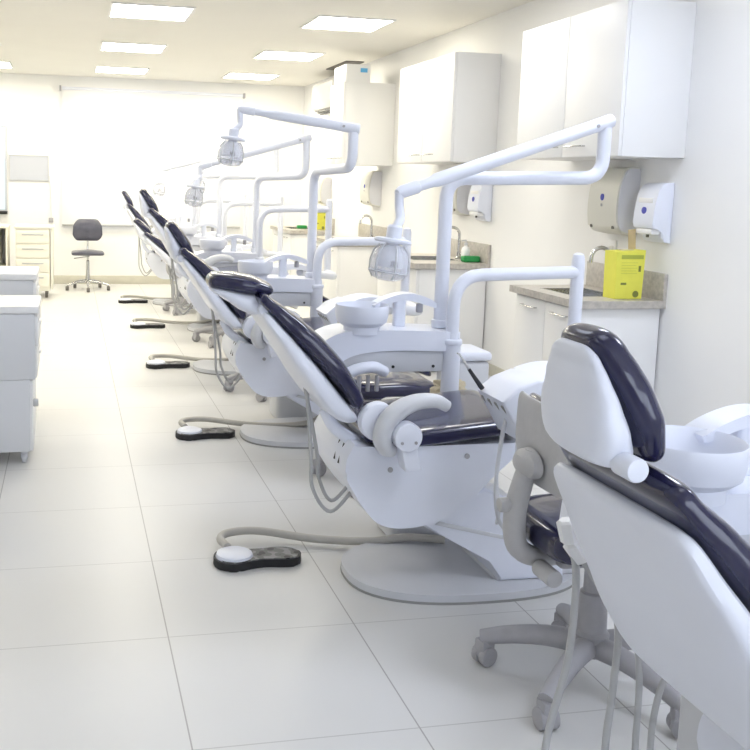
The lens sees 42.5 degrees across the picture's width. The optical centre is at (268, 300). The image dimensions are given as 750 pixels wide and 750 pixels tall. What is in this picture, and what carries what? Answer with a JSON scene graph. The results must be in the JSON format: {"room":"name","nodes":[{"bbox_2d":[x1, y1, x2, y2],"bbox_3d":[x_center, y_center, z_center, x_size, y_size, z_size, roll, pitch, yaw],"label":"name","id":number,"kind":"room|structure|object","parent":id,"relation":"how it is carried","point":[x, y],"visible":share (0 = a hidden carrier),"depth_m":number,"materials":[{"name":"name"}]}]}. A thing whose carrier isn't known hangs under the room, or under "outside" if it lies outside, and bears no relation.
{"room":"dental clinic","nodes":[
{"label":"dental clinic","id":0,"kind":"room"},
{"bbox_2d":[0,73,304,275],"bbox_3d":[-2.744,-1.549,12.376,6.500,2.795,0.100,0,7,-12],"label":"wall","id":1,"kind":"structure","parent":0,"point":[30,104],"depth_m":12.48,"materials":[{"name":"paint"}]},
{"bbox_2d":[0,125,7,213],"bbox_3d":[-3.828,-1.658,12.047,1.005,1.120,0.069,0,7,-12],"label":"wall screen","id":2,"kind":"object","parent":1,"relation":"attached to","point":[3,141],"visible":1,"depth_m":12.13,"materials":[{"name":"grey"}]},
{"bbox_2d":[9,155,48,180],"bbox_3d":[-3.076,-1.695,12.226,0.490,0.325,0.017,0,7,-12],"label":"whiteboard","id":3,"kind":"object","parent":1,"relation":"attached to","point":[21,167],"visible":1,"depth_m":12.22,"materials":[{"name":"grey plastic"}]},
{"bbox_2d":[54,275,174,283],"bbox_3d":[-2.764,-0.270,12.481,6.500,0.110,0.014,0,7,-12],"label":"baseboard","id":4,"kind":"structure","parent":1,"relation":"attached to","point":[58,279],"depth_m":12.63,"materials":[{"name":"beige tile"}]},
{"bbox_2d":[59,85,245,227],"bbox_3d":[-1.514,-1.852,12.500,2.404,1.785,0.078,0,7,-12],"label":"roller blind","id":5,"kind":"object","parent":1,"relation":"attached to","point":[115,141],"visible":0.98,"depth_m":12.44,"materials":[{"name":"fabric"}]},
{"bbox_2d":[269,149,279,173],"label":"lamp","id":6,"kind":"object","parent":1,"relation":"on","point":[277,152],"depth_m":9.14,"materials":[{"name":"white plastic"}]},
{"bbox_2d":[202,254,238,271],"label":"armrest","id":7,"kind":"object","parent":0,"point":[211,260],"depth_m":6.72,"materials":[{"name":"grey plastic"}]},
{"bbox_2d":[216,266,328,302],"bbox_3d":[-0.049,-0.112,7.134,1.045,0.295,0.500,0,7,-12],"label":"seat cushion","id":8,"kind":"object","parent":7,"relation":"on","point":[229,268],"depth_m":7.05,"materials":[{"name":"leather"}]},
{"bbox_2d":[0,0,533,86],"bbox_3d":[-1.215,-1.966,5.060,6.500,0.060,14.620,0,7,-12],"label":"ceiling","id":9,"kind":"structure","parent":0,"point":[219,38],"depth_m":8.39,"materials":[{"name":"paint"}]},
{"bbox_2d":[94,66,149,74],"bbox_3d":[-1.754,-2.737,11.346,0.620,0.012,0.620,0,7,-12],"label":"recessed light","id":10,"kind":"object","parent":9,"relation":"in","point":[102,69],"visible":1,"depth_m":11.30,"materials":[{"name":"white plastic"}]},
{"bbox_2d":[100,41,167,53],"bbox_3d":[-1.333,-2.473,9.336,0.620,0.012,0.620,0,7,-12],"label":"recessed light","id":11,"kind":"object","parent":9,"relation":"in","point":[105,45],"visible":1,"depth_m":9.30,"materials":[{"name":"white plastic"}]},
{"bbox_2d":[108,2,195,21],"bbox_3d":[-0.906,-2.205,7.298,0.620,0.012,0.620,0,7,-12],"label":"recessed light","id":12,"kind":"object","parent":9,"relation":"in","point":[117,9],"visible":1,"depth_m":7.26,"materials":[{"name":"white plastic"}]},
{"bbox_2d":[221,72,279,79],"bbox_3d":[-0.227,-2.739,11.665,0.620,0.012,0.620,0,7,-12],"label":"recessed light","id":13,"kind":"object","parent":9,"relation":"in","point":[231,75],"visible":1,"depth_m":11.62,"materials":[{"name":"white plastic"}]},
{"bbox_2d":[252,50,325,60],"bbox_3d":[0.194,-2.475,9.656,0.620,0.012,0.620,0,7,-12],"label":"recessed light","id":14,"kind":"object","parent":9,"relation":"in","point":[265,54],"visible":1,"depth_m":9.62,"materials":[{"name":"white plastic"}]},
{"bbox_2d":[326,61,363,69],"bbox_3d":[0.822,-2.548,10.365,0.200,0.011,0.800,0,7,-12],"label":"ceiling vent","id":15,"kind":"object","parent":9,"relation":"in","point":[344,62],"visible":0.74,"depth_m":10.11,"materials":[{"name":"grey metal"}]},
{"bbox_2d":[300,15,395,32],"bbox_3d":[0.620,-2.207,7.617,0.620,0.012,0.620,0,7,-12],"label":"recessed light","id":16,"kind":"object","parent":9,"relation":"in","point":[321,22],"visible":1,"depth_m":7.58,"materials":[{"name":"white plastic"}]},
{"bbox_2d":[0,284,676,749],"bbox_3d":[-1.282,0.746,5.402,6.500,0.060,14.620,0,7,-12],"label":"floor","id":17,"kind":"structure","parent":0,"point":[120,629],"depth_m":3.18,"materials":[{"name":"tile"}]},
{"bbox_2d":[0,224,10,265],"bbox_3d":[-3.352,-0.463,11.037,0.680,0.825,0.490,0,7,-12],"label":"base cabinet","id":18,"kind":"object","parent":17,"relation":"on","point":[4,228],"visible":0.66,"depth_m":11.20,"materials":[{"name":"beige laminate"}]},
{"bbox_2d":[0,266,39,294],"bbox_3d":[-1.630,0.261,5.441,0.626,0.875,0.460,0,7,-12],"label":"cart","id":19,"kind":"object","parent":17,"relation":"on","point":[14,280],"visible":0.13,"depth_m":5.23,"materials":[{"name":"white plastic"}]},
{"bbox_2d":[0,295,41,462],"bbox_3d":[-1.466,0.391,4.802,0.626,0.785,0.460,0,7,-12],"label":"cabinet","id":20,"kind":"object","parent":17,"relation":"on","point":[20,315],"visible":1,"depth_m":4.63,"materials":[{"name":"white laminate"}]},
{"bbox_2d":[14,224,54,296],"bbox_3d":[-2.739,-0.463,11.162,0.450,0.825,0.496,0,7,-12],"label":"base cabinet","id":21,"kind":"object","parent":17,"relation":"on","point":[34,242],"visible":0.7,"depth_m":10.92,"materials":[{"name":"beige laminate"}]},
{"bbox_2d":[66,219,109,291],"bbox_3d":[-2.248,-0.562,11.842,0.544,0.875,0.533,0,7,-12],"label":"stool","id":22,"kind":"object","parent":17,"relation":"on","point":[87,230],"visible":1,"depth_m":11.95,"materials":[{"name":"grey fabric"}]},
{"bbox_2d":[121,191,152,232],"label":"dental chair","id":23,"kind":"object","parent":17,"relation":"on","point":[127,203],"depth_m":10.44,"materials":[{"name":"grey plastic"}]},
{"bbox_2d":[121,191,133,206],"bbox_3d":[-1.561,-1.122,10.568,0.063,0.212,0.224,-31,12,-6],"label":"cushion","id":24,"kind":"object","parent":23,"relation":"on","point":[125,198],"depth_m":10.48,"materials":[{"name":"black leather"}]},
{"bbox_2d":[127,203,152,232],"bbox_3d":[-1.427,-0.888,10.627,0.086,0.490,0.485,-35,13,-6],"label":"backrest cushion","id":25,"kind":"object","parent":23,"relation":"on","point":[132,212],"depth_m":10.41,"materials":[{"name":"black leather"}]},
{"bbox_2d":[118,295,182,303],"bbox_3d":[-1.280,-0.017,10.928,0.889,0.071,0.297,0,7,-12],"label":"foot pedal","id":26,"kind":"object","parent":17,"relation":"on","point":[124,299],"visible":0.88,"depth_m":10.83,"materials":[{"name":"plastic"}]},
{"bbox_2d":[138,188,168,250],"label":"dental chair","id":27,"kind":"object","parent":17,"relation":"on","point":[149,209],"depth_m":6.78,"materials":[{"name":"grey plastic"}]},
{"bbox_2d":[139,188,158,211],"bbox_3d":[-0.861,-0.714,6.885,0.063,0.212,0.224,-33,13,-6],"label":"cushion","id":28,"kind":"object","parent":27,"relation":"on","point":[145,198],"depth_m":6.79,"materials":[{"name":"black leather"}]},
{"bbox_2d":[148,207,168,227],"bbox_3d":[-0.708,-0.498,6.946,0.086,0.490,0.485,-41,13,-4],"label":"backrest cushion","id":29,"kind":"object","parent":27,"relation":"on","point":[155,218],"depth_m":6.73,"materials":[{"name":"black leather"}]},
{"bbox_2d":[138,236,176,305],"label":"dental chair","id":30,"kind":"object","parent":17,"relation":"on","point":[155,262],"depth_m":10.52,"materials":[{"name":"grey plastic"}]},
{"bbox_2d":[133,218,189,307],"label":"dental chair","id":31,"kind":"object","parent":17,"relation":"on","point":[144,232],"depth_m":8.66,"materials":[{"name":"grey plastic"}]},
{"bbox_2d":[133,218,152,233],"bbox_3d":[-1.154,-0.675,8.755,0.212,0.063,0.224,43,-3,-14],"label":"cushion","id":32,"kind":"object","parent":31,"relation":"on","point":[140,226],"depth_m":8.67,"materials":[{"name":"black leather"}]},
{"bbox_2d":[144,231,168,254],"bbox_3d":[-0.959,-0.490,8.820,0.490,0.086,0.485,40,-2,-14],"label":"backrest cushion","id":33,"kind":"object","parent":31,"relation":"on","point":[154,241],"depth_m":8.60,"materials":[{"name":"black leather"}]},
{"bbox_2d":[130,318,219,328],"bbox_3d":[-0.904,0.215,9.162,0.861,0.071,0.297,0,7,-12],"label":"foot pedal","id":34,"kind":"object","parent":17,"relation":"on","point":[134,325],"visible":0.96,"depth_m":9.17,"materials":[{"name":"plastic"}]},
{"bbox_2d":[163,264,192,314],"bbox_3d":[-0.801,-0.288,10.117,0.630,0.834,0.617,0,7,-12],"label":"stool","id":35,"kind":"object","parent":17,"relation":"on","point":[166,303],"visible":0.16,"depth_m":10.12,"materials":[{"name":"grey plastic"}]},
{"bbox_2d":[146,354,228,368],"bbox_3d":[-0.514,0.459,7.308,0.866,0.071,0.297,0,7,-12],"label":"foot pedal","id":36,"kind":"object","parent":17,"relation":"on","point":[153,363],"visible":0.87,"depth_m":7.20,"materials":[{"name":"plastic"}]},
{"bbox_2d":[152,194,249,296],"bbox_3d":[-0.733,-0.584,10.833,1.153,1.246,1.000,0,7,-12],"label":"dental unit","id":37,"kind":"object","parent":17,"relation":"on","point":[246,197],"visible":0.31,"depth_m":11.11,"materials":[{"name":"grey plastic"}]},
{"bbox_2d":[153,153,233,225],"bbox_3d":[-0.905,-1.278,10.880,0.938,0.907,0.503,-1,8,-20],"label":"lamp","id":38,"kind":"object","parent":37,"relation":"on","point":[159,187],"visible":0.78,"depth_m":10.65,"materials":[{"name":"white plastic"}]},
{"bbox_2d":[187,307,219,333],"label":"dental chair","id":39,"kind":"object","parent":17,"relation":"on","point":[191,327],"depth_m":9.00,"materials":[{"name":"grey plastic"}]},
{"bbox_2d":[171,258,237,375],"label":"dental chair","id":40,"kind":"object","parent":17,"relation":"on","point":[189,290],"depth_m":6.92,"materials":[{"name":"grey plastic"}]},
{"bbox_2d":[192,325,224,347],"bbox_3d":[-0.367,-0.042,8.252,0.603,0.834,0.633,2,7,8],"label":"stool","id":41,"kind":"object","parent":17,"relation":"on","point":[195,337],"visible":0.14,"depth_m":8.29,"materials":[{"name":"grey plastic"}]},
{"bbox_2d":[179,196,283,320],"bbox_3d":[-0.347,-0.351,8.987,1.153,1.266,1.000,0,7,-12],"label":"dental unit","id":42,"kind":"object","parent":17,"relation":"on","point":[190,231],"visible":0.31,"depth_m":9.23,"materials":[{"name":"grey plastic"}]},
{"bbox_2d":[179,226,196,238],"bbox_3d":[-0.795,-0.654,9.204,0.207,0.111,0.207,0,7,-12],"label":"bowl","id":43,"kind":"object","parent":42,"relation":"on","point":[189,231],"depth_m":9.13,"materials":[{"name":"white ceramic"}]},
{"bbox_2d":[215,174,260,237],"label":"lamp","id":44,"kind":"object","parent":42,"relation":"on","point":[221,180],"depth_m":9.25,"materials":[{"name":"white plastic"}]},
{"bbox_2d":[175,415,317,440],"bbox_3d":[-0.105,0.710,5.397,0.862,0.071,0.297,0,7,-12],"label":"foot pedal","id":45,"kind":"object","parent":17,"relation":"on","point":[185,432],"visible":0.94,"depth_m":5.30,"materials":[{"name":"plastic"}]},
{"bbox_2d":[223,314,301,401],"bbox_3d":[0.014,0.203,6.388,0.620,0.834,0.624,0,7,-12],"label":"stool","id":46,"kind":"object","parent":17,"relation":"on","point":[259,398],"visible":0.07,"depth_m":6.38,"materials":[{"name":"grey plastic"}]},
{"bbox_2d":[194,199,336,356],"bbox_3d":[0.014,-0.118,7.167,1.153,1.276,1.000,0,7,-12],"label":"dental unit","id":47,"kind":"object","parent":17,"relation":"on","point":[210,247],"visible":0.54,"depth_m":7.40,"materials":[{"name":"grey plastic"}]},
{"bbox_2d":[199,239,225,253],"bbox_3d":[-0.435,-0.416,7.384,0.207,0.111,0.207,0,7,-12],"label":"bowl","id":48,"kind":"object","parent":47,"relation":"on","point":[210,246],"depth_m":7.31,"materials":[{"name":"white ceramic"}]},
{"bbox_2d":[184,134,311,252],"bbox_3d":[-0.205,-0.808,7.234,0.961,0.922,0.445,-1,8,-18],"label":"lamp","id":49,"kind":"object","parent":47,"relation":"on","point":[194,193],"visible":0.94,"depth_m":7.11,"materials":[{"name":"white plastic"}]},
{"bbox_2d":[164,221,430,448],"bbox_3d":[0.159,0.175,5.226,1.466,1.188,0.645,0,7,-12],"label":"dental chair","id":50,"kind":"object","parent":17,"relation":"on","point":[248,350],"visible":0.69,"depth_m":5.02,"materials":[{"name":"grey plastic"}]},
{"bbox_2d":[165,221,193,252],"bbox_3d":[-0.471,-0.330,5.060,0.063,0.212,0.224,-35,13,-6],"label":"cushion","id":51,"kind":"object","parent":50,"relation":"on","point":[174,233],"depth_m":4.97,"materials":[{"name":"black leather"}]},
{"bbox_2d":[179,246,245,319],"bbox_3d":[-0.310,-0.120,5.121,0.086,0.490,0.485,-43,13,-4],"label":"backrest cushion","id":52,"kind":"object","parent":50,"relation":"on","point":[195,265],"depth_m":4.91,"materials":[{"name":"black leather"}]},
{"bbox_2d":[236,316,430,375],"bbox_3d":[0.358,0.259,5.311,1.045,0.295,0.500,0,7,-12],"label":"seat cushion","id":53,"kind":"object","parent":50,"relation":"on","point":[256,362],"depth_m":5.01,"materials":[{"name":"plastic"}]},
{"bbox_2d":[272,230,332,275],"bbox_3d":[0.384,-0.472,11.926,0.536,0.767,1.056,0,7,-12],"label":"base cabinet","id":54,"kind":"object","parent":17,"relation":"on","point":[295,244],"visible":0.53,"depth_m":11.38,"materials":[{"name":"white laminate"}]},
{"bbox_2d":[270,218,334,233],"bbox_3d":[0.402,-0.948,11.867,0.549,0.188,1.120,0,7,-12],"label":"countertop","id":55,"kind":"structure","parent":54,"relation":"on","point":[287,229],"depth_m":11.39,"materials":[{"name":"grey stone"}]},
{"bbox_2d":[317,213,325,229],"bbox_3d":[0.615,-0.985,11.639,0.162,0.241,0.103,0,7,-12],"label":"box","id":56,"kind":"object","parent":55,"relation":"on","point":[321,217],"visible":0.63,"depth_m":11.60,"materials":[{"name":"yellow cardboard"}]},
{"bbox_2d":[213,527,444,572],"bbox_3d":[0.224,0.935,3.683,0.905,0.071,0.297,0,7,-12],"label":"foot pedal","id":57,"kind":"object","parent":17,"relation":"on","point":[228,558],"visible":1,"depth_m":3.61,"materials":[{"name":"black plastic"}]},
{"bbox_2d":[238,228,421,417],"bbox_3d":[0.369,0.186,5.324,1.153,1.152,1.000,0,7,-12],"label":"dental unit","id":58,"kind":"object","parent":17,"relation":"on","point":[288,290],"visible":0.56,"depth_m":5.56,"materials":[{"name":"grey plastic"}]},
{"bbox_2d":[238,259,272,279],"bbox_3d":[-0.078,-0.173,5.534,0.207,0.111,0.207,0,7,-12],"label":"bowl","id":59,"kind":"object","parent":58,"relation":"on","point":[259,268],"depth_m":5.46,"materials":[{"name":"white plastic"}]},
{"bbox_2d":[216,105,360,277],"bbox_3d":[0.057,-0.578,5.293,0.747,0.964,0.611,0,7,-12],"label":"lamp","id":60,"kind":"object","parent":58,"relation":"on","point":[231,148],"visible":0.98,"depth_m":5.06,"materials":[{"name":"white plastic"}]},
{"bbox_2d":[316,241,380,298],"bbox_3d":[0.808,-0.206,9.902,0.536,0.767,0.926,0,7,-12],"label":"base cabinet","id":61,"kind":"object","parent":17,"relation":"on","point":[350,264],"visible":0.26,"depth_m":9.43,"materials":[{"name":"white laminate"}]},
{"bbox_2d":[317,223,386,246],"bbox_3d":[0.826,-0.682,9.843,0.549,0.188,0.990,0,7,-12],"label":"countertop","id":62,"kind":"structure","parent":61,"relation":"on","point":[363,229],"depth_m":10.01,"materials":[{"name":"grey stone"}]},
{"bbox_2d":[313,321,433,497],"bbox_3d":[0.543,0.446,4.565,0.628,0.834,0.612,0,7,-14],"label":"stool","id":63,"kind":"object","parent":17,"relation":"on","point":[395,384],"visible":0.1,"depth_m":4.36,"materials":[{"name":"black leather"}]},
{"bbox_2d":[206,271,571,604],"bbox_3d":[0.547,0.458,3.377,1.548,1.110,0.645,0,7,-12],"label":"dental chair","id":64,"kind":"object","parent":17,"relation":"on","point":[428,460],"visible":0.88,"depth_m":3.21,"materials":[{"name":"grey plastic"}]},
{"bbox_2d":[206,271,272,294],"bbox_3d":[-0.102,-0.061,3.205,0.212,0.063,0.224,8,6,-13],"label":"cushion","id":65,"kind":"object","parent":64,"relation":"on","point":[219,282],"depth_m":3.12,"materials":[{"name":"black leather"}]},
{"bbox_2d":[255,292,363,408],"bbox_3d":[0.117,0.134,3.277,0.086,0.490,0.485,-43,13,-4],"label":"backrest cushion","id":66,"kind":"object","parent":64,"relation":"on","point":[307,344],"depth_m":3.07,"materials":[{"name":"black leather"}]},
{"bbox_2d":[344,389,507,446],"bbox_3d":[0.785,0.513,3.466,1.045,0.295,0.500,0,7,-12],"label":"seat cushion","id":67,"kind":"object","parent":64,"relation":"on","point":[468,422],"depth_m":3.23,"materials":[{"name":"black leather"}]},
{"bbox_2d":[377,266,485,348],"bbox_3d":[1.256,0.090,7.640,0.586,0.767,0.916,0,7,-12],"label":"base cabinet","id":68,"kind":"object","parent":17,"relation":"on","point":[422,281],"visible":0.28,"depth_m":7.22,"materials":[{"name":"white laminate"}]},
{"bbox_2d":[373,238,490,268],"bbox_3d":[1.274,-0.386,7.581,0.599,0.188,0.980,0,7,-12],"label":"countertop","id":69,"kind":"structure","parent":68,"relation":"on","point":[418,260],"depth_m":7.26,"materials":[{"name":"grey stone"}]},
{"bbox_2d":[411,256,453,259],"bbox_3d":[1.253,-0.315,7.586,0.360,0.045,0.400,0,7,-12],"label":"sink basin","id":70,"kind":"object","parent":69,"relation":"in","point":[412,257],"depth_m":7.78,"materials":[{"name":"silver metal"}]},
{"bbox_2d":[452,226,460,258],"bbox_3d":[1.464,-0.456,7.541,0.157,0.261,0.089,0,7,-12],"label":"faucet","id":71,"kind":"object","parent":69,"relation":"on","point":[458,252],"visible":0.69,"depth_m":7.56,"materials":[{"name":"silver metal"}]},
{"bbox_2d":[461,256,479,261],"bbox_3d":[1.540,-0.315,7.286,0.135,0.047,0.070,0,7,-12],"label":"sponge","id":72,"kind":"object","parent":69,"relation":"on","point":[463,258],"visible":1,"depth_m":7.25,"materials":[{"name":"green plastic"}]},
{"bbox_2d":[315,253,584,535],"bbox_3d":[0.806,0.430,3.481,1.153,1.152,1.000,0,7,-12],"label":"dental unit","id":73,"kind":"object","parent":17,"relation":"on","point":[362,338],"visible":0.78,"depth_m":3.70,"materials":[{"name":"grey plastic"}]},
{"bbox_2d":[335,301,388,334],"bbox_3d":[0.359,0.070,3.690,0.207,0.111,0.207,0,7,-12],"label":"bowl","id":74,"kind":"object","parent":73,"relation":"on","point":[354,317],"depth_m":3.63,"materials":[{"name":"white ceramic"}]},
{"bbox_2d":[430,379,466,392],"bbox_3d":[0.733,0.361,3.894,0.151,0.079,0.129,2,7,3],"label":"crumpled wipes","id":75,"kind":"object","parent":73,"relation":"on","point":[436,388],"visible":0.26,"depth_m":3.89,"materials":[{"name":"beige paper"}]},
{"bbox_2d":[456,353,484,389],"bbox_3d":[0.649,0.229,3.071,0.101,0.125,0.017,0,7,-12],"label":"scaler handpiece","id":76,"kind":"object","parent":73,"relation":"in","point":[479,384],"visible":1,"depth_m":3.07,"materials":[{"name":"grey"}]},
{"bbox_2d":[368,114,615,328],"bbox_3d":[0.839,-0.314,3.739,1.152,0.869,0.272,-3,8,-30],"label":"lamp","id":77,"kind":"object","parent":73,"relation":"on","point":[390,254],"visible":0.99,"depth_m":3.75,"materials":[{"name":"white plastic"}]},
{"bbox_2d":[436,344,491,391],"bbox_3d":[0.981,0.538,4.839,0.206,0.595,0.300,0,7,-12],"label":"waste bin","id":78,"kind":"object","parent":17,"relation":"on","point":[476,358],"visible":0.27,"depth_m":4.72,"materials":[{"name":"grey plastic"}]},
{"bbox_2d":[541,517,579,749],"bbox_3d":[0.529,0.792,1.778,0.058,0.815,0.170,2,7,3],"label":"hose","id":79,"kind":"object","parent":17,"relation":"on","point":[567,536],"visible":1,"depth_m":1.74,"materials":[{"name":"grey plastic"}]},
{"bbox_2d":[471,391,680,738],"bbox_3d":[0.937,0.691,2.703,0.639,0.834,0.626,0,7,-12],"label":"stool","id":80,"kind":"object","parent":17,"relation":"on","point":[533,518],"visible":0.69,"depth_m":2.62,"materials":[{"name":"grey plastic"}]},
{"bbox_2d":[529,392,540,401],"bbox_3d":[0.782,0.395,2.623,0.069,0.225,0.348,0,7,-12],"label":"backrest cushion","id":81,"kind":"object","parent":80,"relation":"on","point":[533,397],"depth_m":2.67,"materials":[{"name":"black plastic"}]},
{"bbox_2d":[512,294,659,390],"bbox_3d":[1.759,0.381,5.435,0.506,0.767,0.716,0,7,-12],"label":"base cabinet","id":82,"kind":"object","parent":17,"relation":"on","point":[539,323],"visible":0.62,"depth_m":5.14,"materials":[{"name":"white laminate"}]},
{"bbox_2d":[509,261,667,308],"bbox_3d":[1.776,-0.095,5.376,0.519,0.188,0.780,0,7,-12],"label":"countertop","id":83,"kind":"structure","parent":82,"relation":"on","point":[654,287],"depth_m":5.18,"materials":[{"name":"grey stone"}]},
{"bbox_2d":[541,288,602,296],"bbox_3d":[1.755,-0.024,5.381,0.280,0.045,0.400,0,7,-12],"label":"sink basin","id":84,"kind":"object","parent":83,"relation":"in","point":[587,292],"depth_m":5.53,"materials":[{"name":"silver metal"}]},
{"bbox_2d":[589,246,609,262],"bbox_3d":[1.905,-0.179,5.435,0.157,0.261,0.089,0,7,-12],"label":"faucet","id":85,"kind":"object","parent":83,"relation":"on","point":[597,248],"visible":0.45,"depth_m":5.42,"materials":[{"name":"silver metal"}]},
{"bbox_2d":[603,229,645,298],"bbox_3d":[1.916,-0.197,5.133,0.176,0.371,0.112,0,7,-14],"label":"box","id":86,"kind":"object","parent":83,"relation":"on","point":[623,268],"visible":1,"depth_m":5.09,"materials":[{"name":"yellow cardboard"}]},
{"bbox_2d":[621,265,636,273],"bbox_3d":[1.922,-0.171,5.082,0.097,0.059,0.002,0,7,-14],"label":"print","id":87,"kind":"object","parent":86,"relation":"attached to","point":[625,269],"depth_m":5.08,"materials":[{"name":"yellow"}]},
{"bbox_2d":[563,541,621,749],"bbox_3d":[0.621,0.810,1.806,0.214,0.775,0.076,-5,9,-40],"label":"hose","id":88,"kind":"object","parent":17,"relation":"on","point":[574,551],"visible":0.6,"depth_m":1.76,"materials":[{"name":"grey plastic"}]},
{"bbox_2d":[631,653,642,749],"bbox_3d":[0.716,0.902,1.859,0.027,0.584,0.146,6,8,30],"label":"hose","id":89,"kind":"object","parent":17,"relation":"on","point":[638,661],"visible":0.74,"depth_m":1.78,"materials":[{"name":"grey"}]},
{"bbox_2d":[541,323,749,749],"bbox_3d":[1.167,0.647,1.533,1.549,1.226,0.645,0,7,-12],"label":"dental chair","id":90,"kind":"object","parent":17,"relation":"on","point":[671,574],"visible":1,"depth_m":1.30,"materials":[{"name":"grey plastic"}]},
{"bbox_2d":[561,323,665,461],"bbox_3d":[0.482,0.122,1.353,0.057,0.191,0.202,-24,12,-8],"label":"cushion","id":91,"kind":"object","parent":90,"relation":"on","point":[632,394],"depth_m":1.28,"materials":[{"name":"black leather"}]},
{"bbox_2d":[559,445,749,612],"bbox_3d":[0.646,0.408,1.425,0.086,0.490,0.485,-37,13,-5],"label":"backrest cushion","id":92,"kind":"object","parent":90,"relation":"on","point":[661,501],"depth_m":1.23,"materials":[{"name":"black leather"}]},
{"bbox_2d":[559,404,749,749],"bbox_3d":[1.245,0.677,1.606,1.153,1.152,1.000,0,7,-12],"label":"dental unit","id":93,"kind":"object","parent":17,"relation":"on","point":[710,454],"visible":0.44,"depth_m":1.80,"materials":[{"name":"grey plastic"}]},
{"bbox_2d":[645,425,749,507],"bbox_3d":[0.798,0.318,1.816,0.207,0.111,0.207,0,7,-12],"label":"bowl","id":94,"kind":"object","parent":93,"relation":"on","point":[712,462],"depth_m":1.75,"materials":[{"name":"white ceramic"}]},
{"bbox_2d":[647,678,666,749],"bbox_3d":[0.773,0.931,1.871,0.034,0.526,0.166,7,9,36],"label":"hose","id":95,"kind":"object","parent":17,"relation":"on","point":[662,684],"visible":0.71,"depth_m":1.80,"materials":[{"name":"grey"}]},
{"bbox_2d":[301,0,749,425],"bbox_3d":[1.972,-0.621,5.955,0.100,2.795,14.720,0,7,-12],"label":"wall","id":96,"kind":"structure","parent":0,"point":[702,366],"depth_m":5.07,"materials":[{"name":"paint"}]},
{"bbox_2d":[312,78,333,114],"bbox_3d":[0.717,-2.378,11.169,0.214,0.368,0.920,0,7,-12],"label":"air conditioner","id":97,"kind":"object","parent":96,"relation":"attached to","point":[321,92],"visible":0.57,"depth_m":11.17,"materials":[{"name":"white plastic"}]},
{"bbox_2d":[318,178,331,204],"bbox_3d":[0.656,-1.331,11.651,0.138,0.332,0.306,0,7,-12],"label":"dispenser","id":98,"kind":"object","parent":96,"relation":"attached to","point":[324,184],"visible":0.62,"depth_m":11.51,"materials":[{"name":"plastic"}]},
{"bbox_2d":[326,82,395,165],"bbox_3d":[0.905,-1.735,9.459,0.548,0.785,0.489,0,7,-12],"label":"upper cabinet","id":99,"kind":"object","parent":96,"relation":"attached to","point":[371,106],"visible":0.91,"depth_m":9.24,"materials":[{"name":"white laminate"}]},
{"bbox_2d":[334,64,370,84],"bbox_3d":[0.817,-2.207,9.362,0.240,0.170,0.432,0,7,-12],"label":"storage box","id":100,"kind":"object","parent":99,"relation":"on","point":[347,72],"visible":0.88,"depth_m":9.16,"materials":[{"name":"white laminate"}]},
{"bbox_2d":[360,171,381,206],"bbox_3d":[1.044,-1.148,9.799,0.138,0.362,0.306,0,7,-12],"label":"dispenser","id":101,"kind":"object","parent":96,"relation":"attached to","point":[371,181],"visible":1,"depth_m":9.66,"materials":[{"name":"plastic"}]},
{"bbox_2d":[358,223,386,236],"bbox_3d":[1.085,-0.704,9.895,0.021,0.145,0.990,0,7,-12],"label":"backsplash","id":102,"kind":"structure","parent":96,"relation":"attached to","point":[363,229],"depth_m":9.99,"materials":[{"name":"grey stone"}]},
{"bbox_2d":[397,52,500,164],"bbox_3d":[1.383,-1.486,7.563,0.388,0.790,1.180,0,7,-12],"label":"upper cabinet","id":103,"kind":"object","parent":96,"relation":"attached to","point":[449,104],"visible":0.99,"depth_m":7.05,"materials":[{"name":"white laminate"}]},
{"bbox_2d":[452,185,471,215],"bbox_3d":[1.501,-0.861,7.615,0.138,0.362,0.286,0,7,-12],"label":"dispenser","id":104,"kind":"object","parent":96,"relation":"attached to","point":[460,198],"visible":0.39,"depth_m":7.48,"materials":[{"name":"plastic"}]},
{"bbox_2d":[450,238,490,263],"bbox_3d":[1.557,-0.407,7.638,0.021,0.145,0.980,0,7,-12],"label":"backsplash","id":105,"kind":"structure","parent":96,"relation":"attached to","point":[482,250],"depth_m":7.36,"materials":[{"name":"grey stone"}]},
{"bbox_2d":[467,185,492,221],"bbox_3d":[1.597,-0.753,7.214,0.116,0.307,0.190,0,7,-12],"label":"soap dispenser","id":106,"kind":"object","parent":96,"relation":"attached to","point":[479,205],"visible":0.86,"depth_m":7.14,"materials":[{"name":"white plastic"}]},
{"bbox_2d":[488,363,505,375],"bbox_3d":[1.896,0.668,6.050,0.012,0.090,14.605,0,7,-12],"label":"baseboard","id":107,"kind":"structure","parent":96,"relation":"attached to","point":[493,369],"depth_m":7.09,"materials":[{"name":"beige tile"}]},
{"bbox_2d":[517,0,696,160],"bbox_3d":[1.833,-1.189,5.368,0.408,0.778,1.140,0,7,-12],"label":"upper cabinet","id":108,"kind":"object","parent":96,"relation":"attached to","point":[630,61],"visible":0.8,"depth_m":4.88,"materials":[{"name":"white laminate"}]},
{"bbox_2d":[587,167,640,235],"bbox_3d":[1.958,-0.564,5.432,0.138,0.382,0.306,0,7,-12],"label":"dispenser","id":109,"kind":"object","parent":96,"relation":"attached to","point":[612,199],"visible":0.85,"depth_m":5.32,"materials":[{"name":"plastic"}]},
{"bbox_2d":[586,261,667,300],"bbox_3d":[2.021,-0.116,5.424,0.021,0.145,0.780,0,7,-12],"label":"backsplash","id":110,"kind":"structure","parent":96,"relation":"attached to","point":[654,286],"depth_m":5.19,"materials":[{"name":"grey stone"}]},
{"bbox_2d":[633,183,674,242],"bbox_3d":[2.045,-0.467,5.074,0.116,0.317,0.180,0,7,-12],"label":"soap dispenser","id":111,"kind":"object","parent":96,"relation":"attached to","point":[652,218],"visible":1,"depth_m":5.01,"materials":[{"name":"white plastic"}]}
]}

